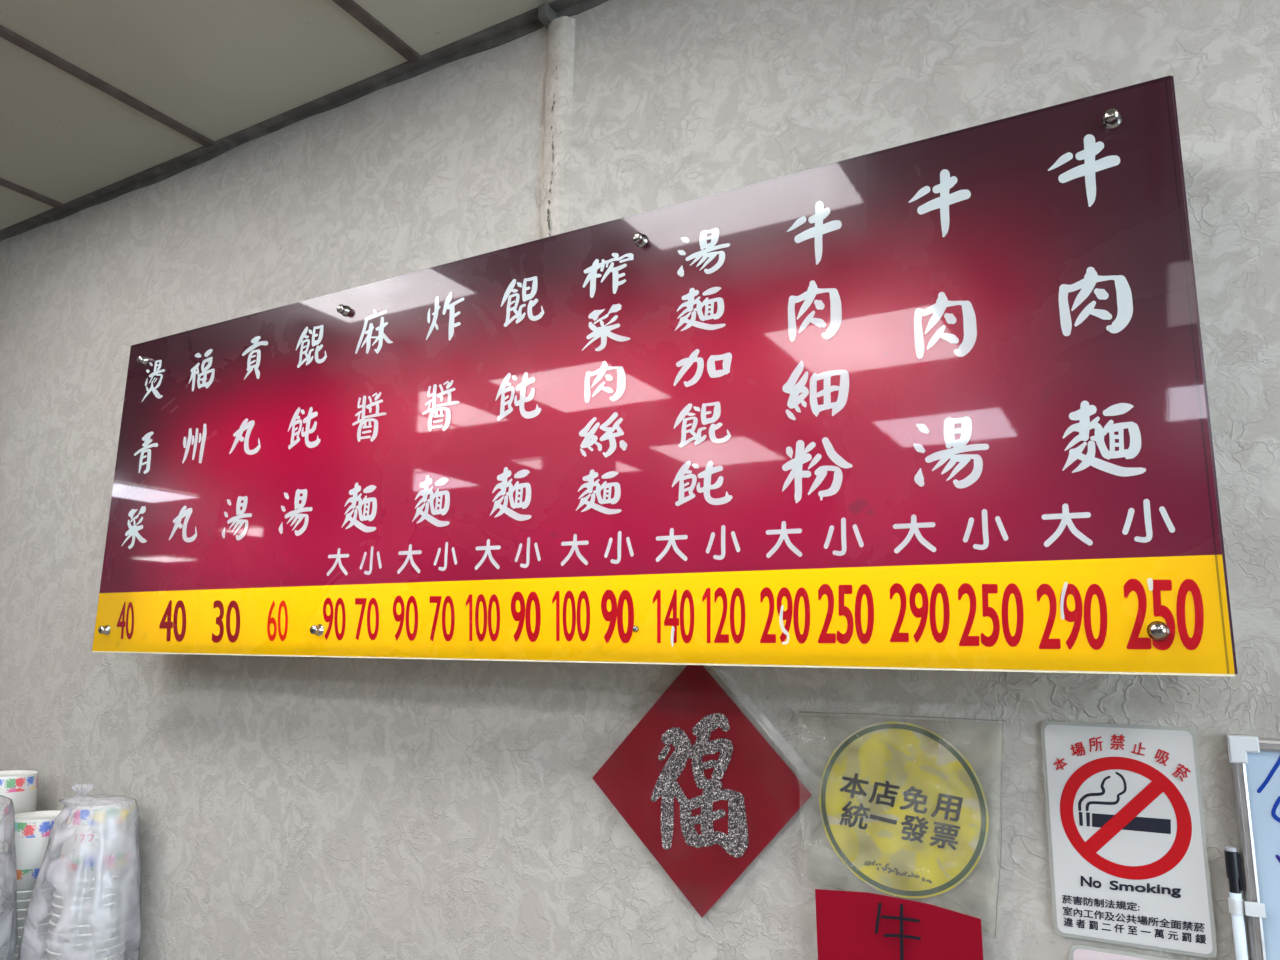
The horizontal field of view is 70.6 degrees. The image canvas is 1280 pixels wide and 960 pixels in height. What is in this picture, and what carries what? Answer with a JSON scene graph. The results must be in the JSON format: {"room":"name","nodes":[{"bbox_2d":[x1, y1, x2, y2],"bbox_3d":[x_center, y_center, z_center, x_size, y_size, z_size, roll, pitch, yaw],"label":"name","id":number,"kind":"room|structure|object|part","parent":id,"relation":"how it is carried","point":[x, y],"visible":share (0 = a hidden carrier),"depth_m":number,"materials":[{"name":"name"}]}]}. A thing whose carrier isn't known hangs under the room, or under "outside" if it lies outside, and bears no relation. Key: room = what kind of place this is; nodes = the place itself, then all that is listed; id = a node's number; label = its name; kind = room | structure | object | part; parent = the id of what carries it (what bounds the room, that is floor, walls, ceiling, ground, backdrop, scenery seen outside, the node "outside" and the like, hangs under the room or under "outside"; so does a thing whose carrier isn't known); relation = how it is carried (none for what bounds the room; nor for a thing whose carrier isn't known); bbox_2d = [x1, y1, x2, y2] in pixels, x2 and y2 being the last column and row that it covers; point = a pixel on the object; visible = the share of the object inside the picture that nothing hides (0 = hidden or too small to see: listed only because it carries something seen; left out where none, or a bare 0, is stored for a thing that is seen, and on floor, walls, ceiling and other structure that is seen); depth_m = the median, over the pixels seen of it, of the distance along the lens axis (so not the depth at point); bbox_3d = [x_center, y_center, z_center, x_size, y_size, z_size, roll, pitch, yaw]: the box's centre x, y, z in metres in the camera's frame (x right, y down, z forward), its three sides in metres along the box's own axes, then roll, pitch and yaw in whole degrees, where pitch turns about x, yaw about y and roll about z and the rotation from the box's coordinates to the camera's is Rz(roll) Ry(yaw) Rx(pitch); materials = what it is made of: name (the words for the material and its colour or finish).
{"room":"shop","nodes":[
{"label":"shop","id":0,"kind":"room"},
{"bbox_2d":[0,0,553,229],"bbox_3d":[-5.134,-1.230,0.089,15.200,0.107,7.630,-5,-13,29],"label":"ceiling","id":1,"kind":"structure","parent":0,"point":[95,95],"depth_m":1.74,"materials":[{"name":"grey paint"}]},
{"bbox_2d":[0,0,1279,959],"bbox_3d":[-3.220,0.564,3.182,15.200,3.200,0.150,-5,-13,29],"label":"wall","id":2,"kind":"structure","parent":0,"point":[291,807],"depth_m":1.42,"materials":[{"name":"paint"}]},
{"bbox_2d":[0,0,608,240],"bbox_3d":[-0.689,-0.755,1.863,5.500,0.033,0.034,-5,-13,29],"label":"trim","id":3,"kind":"structure","parent":2,"relation":"attached to","point":[511,29],"depth_m":1.83,"materials":[{"name":"grey metal"}]},
{"bbox_2d":[535,16,574,239],"bbox_3d":[-0.149,-0.467,1.500,0.067,0.660,0.017,-5,-13,29],"label":"pipe","id":4,"kind":"object","parent":2,"relation":"attached to","point":[555,134],"depth_m":1.52,"materials":[{"name":"painted plastic"}]},
{"bbox_2d":[92,75,1237,675],"bbox_3d":[-0.216,-0.037,1.376,1.825,0.610,0.146,-5,-13,29],"label":"menu sign","id":5,"kind":"object","parent":2,"relation":"attached to","point":[940,402],"visible":1,"depth_m":1.11,"materials":[{"name":"plastic"}]},
{"bbox_2d":[592,665,811,916],"bbox_3d":[0.071,0.395,1.196,0.358,0.347,0.007,-5,-13,29],"label":"poster","id":6,"kind":"object","parent":2,"relation":"attached to","point":[698,784],"visible":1,"depth_m":1.19,"materials":[{"name":"red paper"}]},
{"bbox_2d":[815,889,982,959],"bbox_3d":[0.288,0.568,1.014,0.189,0.189,0.008,-5,-13,29],"label":"paper sheet","id":7,"kind":"object","parent":2,"relation":"attached to","point":[851,925],"visible":1,"depth_m":1.03,"materials":[{"name":"red paper"}]},
{"bbox_2d":[799,711,1005,937],"bbox_3d":[0.304,0.394,1.057,0.247,0.233,0.016,-5,-13,29],"label":"notice","id":8,"kind":"object","parent":2,"relation":"attached to","point":[902,808],"visible":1,"depth_m":1.06,"materials":[{"name":"yellow plastic"}]},
{"bbox_2d":[864,861,931,883],"bbox_3d":[0.299,0.456,1.054,0.079,0.017,0.001,-5,-13,29],"label":"print","id":9,"kind":"object","parent":8,"relation":"attached to","point":[868,863],"depth_m":1.06},
{"bbox_2d":[1070,943,1181,959],"bbox_3d":[0.517,0.594,0.902,0.147,0.222,0.006,-5,-13,29],"label":"sign","id":10,"kind":"object","parent":2,"relation":"attached to","point":[1077,951],"visible":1,"depth_m":0.94,"materials":[{"name":"grey plastic"}]},
{"bbox_2d":[1041,721,1216,957],"bbox_3d":[0.509,0.371,0.951,0.148,0.221,0.008,-5,-13,29],"label":"no smoking sign","id":11,"kind":"object","parent":2,"relation":"attached to","point":[1128,855],"visible":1,"depth_m":0.95,"materials":[{"name":"grey plastic"}]},
{"bbox_2d":[1226,734,1279,959],"bbox_3d":[0.977,0.532,0.638,0.919,0.631,0.021,-5,-13,29],"label":"whiteboard","id":12,"kind":"object","parent":2,"relation":"attached to","point":[1254,760],"visible":1,"depth_m":0.89,"materials":[{"name":"white plastic"}]},
{"bbox_2d":[1224,846,1247,959],"bbox_3d":[0.585,0.435,0.882,0.013,0.144,0.011,-5,-13,29],"label":"marker pen","id":13,"kind":"object","parent":12,"relation":"attached to","point":[1232,858],"visible":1,"depth_m":0.89,"materials":[{"name":"black plastic"}]},
{"bbox_3d":[0.597,0.568,0.855,0.011,0.628,0.018,-5,-13,29],"label":"frame rail","id":14,"kind":"part","parent":12,"relation":"part of","materials":[{"name":"silver metal"}]},
{"bbox_3d":[0.985,0.532,0.638,0.886,0.612,0.010,-5,-13,29],"label":"board panel","id":15,"kind":"part","parent":12,"relation":"part of","materials":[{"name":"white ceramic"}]},
{"bbox_3d":[0.988,0.229,0.695,0.902,0.011,0.018,-5,-13,29],"label":"frame rail","id":16,"kind":"part","parent":12,"relation":"part of","materials":[{"name":"silver metal"}]},
{"bbox_3d":[-5.177,1.515,-0.441,15.200,0.100,7.630,-5,-13,29],"label":"floor","id":17,"kind":"structure","parent":0,"visible":0},
{"bbox_3d":[-1.277,1.492,1.471,1.500,0.790,0.508,-5,-13,29],"label":"countertop","id":18,"kind":"structure","parent":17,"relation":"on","visible":0},
{"bbox_2d":[0,795,17,959],"bbox_3d":[-1.192,0.818,1.558,0.192,0.567,0.195,-5,-13,29],"label":"plastic bag","id":19,"kind":"object","parent":18,"relation":"on","point":[9,926],"visible":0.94,"depth_m":1.61,"materials":[{"name":"white"}]},
{"bbox_2d":[18,783,140,959],"bbox_3d":[-1.018,0.842,1.641,0.192,0.556,0.182,-5,-13,29],"label":"plastic bag","id":20,"kind":"object","parent":18,"relation":"on","point":[127,850],"visible":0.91,"depth_m":1.66,"materials":[{"name":"white"}]},
{"bbox_3d":[-1.186,0.774,1.571,0.127,0.125,0.127,5,-12,-22],"label":"paper cup","id":21,"kind":"object","parent":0,"visible":0},
{"bbox_3d":[-1.186,0.758,1.574,0.127,0.125,0.127,-1,-11,10],"label":"paper cup","id":22,"kind":"object","parent":21,"relation":"on","visible":0},
{"bbox_3d":[-1.185,0.743,1.577,0.127,0.125,0.127,-4,-12,23],"label":"paper cup","id":23,"kind":"object","parent":22,"relation":"on","visible":0},
{"bbox_3d":[-1.185,0.727,1.580,0.127,0.125,0.127,-6,-13,31],"label":"paper cup","id":24,"kind":"object","parent":23,"relation":"on","visible":0},
{"bbox_3d":[-1.185,0.712,1.583,0.127,0.125,0.127,-3,-12,18],"label":"paper cup","id":25,"kind":"object","parent":24,"relation":"on","visible":0},
{"bbox_3d":[-1.185,0.696,1.586,0.127,0.125,0.127,-1,-11,10],"label":"paper cup","id":26,"kind":"object","parent":25,"relation":"on","visible":0},
{"bbox_2d":[0,894,3,903],"bbox_3d":[-1.185,0.681,1.589,0.127,0.125,0.127,-9,-14,41],"label":"paper cup","id":27,"kind":"object","parent":26,"relation":"on","point":[1,896],"visible":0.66,"depth_m":1.60,"materials":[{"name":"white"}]},
{"bbox_2d":[0,884,4,894],"bbox_3d":[-1.184,0.666,1.592,0.127,0.125,0.127,5,-12,-22],"label":"paper cup","id":28,"kind":"object","parent":27,"relation":"on","point":[2,890],"visible":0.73,"depth_m":1.60,"materials":[{"name":"white paper"}]},
{"bbox_2d":[0,876,6,885],"bbox_3d":[-1.184,0.650,1.595,0.127,0.125,0.127,3,-11,-9],"label":"paper cup","id":29,"kind":"object","parent":28,"relation":"on","point":[3,880],"visible":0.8,"depth_m":1.60,"materials":[{"name":"white paper"}]},
{"bbox_2d":[0,798,9,876],"bbox_3d":[-1.184,0.635,1.598,0.127,0.125,0.127,1,-11,-3],"label":"paper cup","id":30,"kind":"object","parent":29,"relation":"on","point":[4,803],"visible":0.62,"depth_m":1.60,"materials":[{"name":"white paper"}]},
{"bbox_3d":[-1.010,0.936,1.632,0.127,0.125,0.127,1,-11,-1],"label":"paper cup","id":31,"kind":"object","parent":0,"visible":0},
{"bbox_3d":[-1.009,0.921,1.635,0.127,0.125,0.127,-10,-15,43],"label":"paper cup","id":32,"kind":"object","parent":31,"relation":"on","visible":0},
{"bbox_3d":[-1.009,0.906,1.638,0.127,0.125,0.127,-2,-11,14],"label":"paper cup","id":33,"kind":"object","parent":32,"relation":"on","visible":0},
{"bbox_3d":[-1.009,0.891,1.641,0.127,0.125,0.127,-4,-12,22],"label":"paper cup","id":34,"kind":"object","parent":33,"relation":"on","visible":0},
{"bbox_3d":[-1.009,0.876,1.643,0.127,0.125,0.127,-6,-13,32],"label":"paper cup","id":35,"kind":"object","parent":34,"relation":"on","visible":0},
{"bbox_3d":[-1.009,0.861,1.646,0.127,0.126,0.127,0,-11,3],"label":"paper cup","id":36,"kind":"object","parent":35,"relation":"on","visible":0},
{"bbox_3d":[-1.008,0.846,1.649,0.127,0.125,0.127,-5,-12,29],"label":"paper cup","id":37,"kind":"object","parent":36,"relation":"on","visible":0},
{"bbox_3d":[-1.008,0.831,1.652,0.127,0.125,0.127,1,-11,0],"label":"paper cup","id":38,"kind":"object","parent":37,"relation":"on","visible":0},
{"bbox_2d":[107,952,124,959],"bbox_3d":[-1.008,0.816,1.655,0.127,0.125,0.127,3,-11,-13],"label":"paper cup","id":39,"kind":"object","parent":38,"relation":"on","point":[121,956],"visible":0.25,"depth_m":1.65,"materials":[{"name":"white paper"}]},
{"bbox_2d":[45,943,124,959],"bbox_3d":[-1.008,0.800,1.658,0.127,0.125,0.127,6,-12,-25],"label":"paper cup","id":40,"kind":"object","parent":39,"relation":"on","point":[111,953],"visible":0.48,"depth_m":1.61,"materials":[{"name":"white paper"}]},
{"bbox_2d":[46,934,126,955],"bbox_3d":[-1.007,0.785,1.661,0.127,0.125,0.127,11,-15,-43],"label":"paper cup","id":41,"kind":"object","parent":40,"relation":"on","point":[100,947],"visible":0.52,"depth_m":1.60,"materials":[{"name":"white paper"}]},
{"bbox_2d":[47,925,127,945],"bbox_3d":[-1.007,0.770,1.664,0.127,0.125,0.127,11,-15,-42],"label":"paper cup","id":42,"kind":"object","parent":41,"relation":"on","point":[100,938],"visible":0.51,"depth_m":1.60,"materials":[{"name":"white paper"}]},
{"bbox_2d":[48,916,128,936],"bbox_3d":[-1.007,0.755,1.667,0.127,0.125,0.127,3,-11,-10],"label":"paper cup","id":43,"kind":"object","parent":42,"relation":"on","point":[100,929],"visible":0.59,"depth_m":1.61,"materials":[{"name":"white paper"}]},
{"bbox_2d":[49,907,129,927],"bbox_3d":[-1.007,0.740,1.670,0.127,0.125,0.127,4,-11,-14],"label":"paper cup","id":44,"kind":"object","parent":43,"relation":"on","point":[105,919],"visible":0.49,"depth_m":1.61,"materials":[{"name":"white paper"}]},
{"bbox_2d":[51,898,130,917],"bbox_3d":[-1.006,0.725,1.673,0.127,0.125,0.127,-2,-11,15],"label":"paper cup","id":45,"kind":"object","parent":44,"relation":"on","point":[105,910],"visible":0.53,"depth_m":1.61,"materials":[{"name":"white paper"}]},
{"bbox_2d":[52,889,131,908],"bbox_3d":[-1.006,0.710,1.675,0.127,0.125,0.127,8,-13,-34],"label":"paper cup","id":46,"kind":"object","parent":45,"relation":"on","point":[106,901],"visible":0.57,"depth_m":1.61,"materials":[{"name":"white paper"}]},
{"bbox_2d":[53,881,132,899],"bbox_3d":[-1.006,0.695,1.678,0.127,0.125,0.127,-5,-12,27],"label":"paper cup","id":47,"kind":"object","parent":46,"relation":"on","point":[106,892],"visible":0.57,"depth_m":1.62,"materials":[{"name":"white paper"}]},
{"bbox_2d":[54,874,132,890],"bbox_3d":[-1.006,0.680,1.681,0.127,0.125,0.127,2,-11,-7],"label":"paper cup","id":48,"kind":"object","parent":47,"relation":"on","point":[107,883],"visible":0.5,"depth_m":1.62,"materials":[{"name":"white paper"}]},
{"bbox_2d":[55,798,134,881],"bbox_3d":[-1.006,0.665,1.684,0.127,0.125,0.127,-5,-13,29],"label":"paper cup","id":49,"kind":"object","parent":48,"relation":"on","point":[86,854],"visible":0.87,"depth_m":1.64,"materials":[{"name":"white"}]},
{"bbox_2d":[75,834,93,841],"bbox_3d":[-1.002,0.645,1.632,0.031,0.013,0.003,1,-11,-3],"label":"print","id":50,"kind":"object","parent":49,"relation":"attached to","point":[78,837],"depth_m":1.63,"materials":[{"name":"red paint"}]},
{"bbox_3d":[-1.148,0.910,1.673,0.127,0.125,0.127,2,-11,-8],"label":"paper cup","id":51,"kind":"object","parent":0,"visible":0},
{"bbox_3d":[-1.148,0.895,1.676,0.127,0.125,0.127,0,-11,3],"label":"paper cup","id":52,"kind":"object","parent":51,"relation":"on","visible":0},
{"bbox_3d":[-1.147,0.881,1.679,0.127,0.125,0.127,-6,-13,32],"label":"paper cup","id":53,"kind":"object","parent":52,"relation":"on","visible":0},
{"bbox_3d":[-1.147,0.866,1.682,0.127,0.125,0.127,-7,-13,34],"label":"paper cup","id":54,"kind":"object","parent":53,"relation":"on","visible":0},
{"bbox_3d":[-1.147,0.850,1.684,0.127,0.125,0.127,5,-12,-22],"label":"paper cup","id":55,"kind":"object","parent":54,"relation":"on","visible":0},
{"bbox_3d":[-1.147,0.835,1.687,0.127,0.125,0.127,-1,-11,10],"label":"paper cup","id":56,"kind":"object","parent":55,"relation":"on","visible":0},
{"bbox_2d":[0,951,46,959],"bbox_3d":[-1.147,0.820,1.690,0.127,0.125,0.127,-4,-12,23],"label":"paper cup","id":57,"kind":"object","parent":56,"relation":"on","point":[38,956],"visible":0.12,"depth_m":1.64,"materials":[{"name":"white paper"}]},
{"bbox_2d":[0,942,47,956],"bbox_3d":[-1.146,0.805,1.693,0.127,0.125,0.127,-6,-13,31],"label":"paper cup","id":58,"kind":"object","parent":57,"relation":"on","point":[28,950],"visible":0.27,"depth_m":1.64,"materials":[{"name":"white paper"}]},
{"bbox_2d":[0,933,48,947],"bbox_3d":[-1.146,0.790,1.696,0.127,0.125,0.127,-3,-12,18],"label":"paper cup","id":59,"kind":"object","parent":58,"relation":"on","point":[42,938],"visible":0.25,"depth_m":1.64,"materials":[{"name":"white paper"}]},
{"bbox_2d":[6,924,49,938],"bbox_3d":[-1.146,0.775,1.699,0.127,0.125,0.127,-1,-11,10],"label":"paper cup","id":60,"kind":"object","parent":59,"relation":"on","point":[40,930],"visible":0.17,"depth_m":1.65,"materials":[{"name":"white paper"}]},
{"bbox_2d":[0,915,51,928],"bbox_3d":[-1.146,0.760,1.702,0.127,0.125,0.127,-9,-14,41],"label":"paper cup","id":61,"kind":"object","parent":60,"relation":"on","point":[41,921],"visible":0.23,"depth_m":1.65,"materials":[{"name":"white paper"}]},
{"bbox_2d":[1,906,52,920],"bbox_3d":[-1.145,0.745,1.705,0.127,0.125,0.127,5,-12,-22],"label":"paper cup","id":62,"kind":"object","parent":61,"relation":"on","point":[43,912],"visible":0.18,"depth_m":1.65,"materials":[{"name":"white paper"}]},
{"bbox_2d":[2,897,53,911],"bbox_3d":[-1.145,0.730,1.708,0.127,0.125,0.127,3,-11,-9],"label":"paper cup","id":63,"kind":"object","parent":62,"relation":"on","point":[21,906],"visible":0.2,"depth_m":1.65,"materials":[{"name":"white paper"}]},
{"bbox_2d":[3,888,54,902],"bbox_3d":[-1.145,0.715,1.711,0.127,0.125,0.127,1,-11,-3],"label":"paper cup","id":64,"kind":"object","parent":63,"relation":"on","point":[21,897],"visible":0.22,"depth_m":1.65,"materials":[{"name":"white paper"}]},
{"bbox_2d":[4,810,69,893],"bbox_3d":[-1.145,0.700,1.714,0.127,0.125,0.127,-7,-13,35],"label":"paper cup","id":65,"kind":"object","parent":64,"relation":"on","point":[32,829],"visible":0.48,"depth_m":1.67,"materials":[{"name":"white paper"}]},
{"bbox_3d":[-1.311,0.700,1.858,0.127,0.125,0.127,5,-12,-22],"label":"paper cup","id":66,"kind":"object","parent":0,"visible":0},
{"bbox_3d":[-1.311,0.685,1.861,0.127,0.125,0.127,-5,-12,27],"label":"paper cup","id":67,"kind":"object","parent":66,"relation":"on","visible":0},
{"bbox_2d":[0,770,37,815],"bbox_3d":[-1.310,0.670,1.863,0.127,0.125,0.127,5,-12,-18],"label":"paper cup","id":68,"kind":"object","parent":67,"relation":"on","point":[20,786],"visible":0.41,"depth_m":1.85,"materials":[{"name":"white paper"}]}
]}

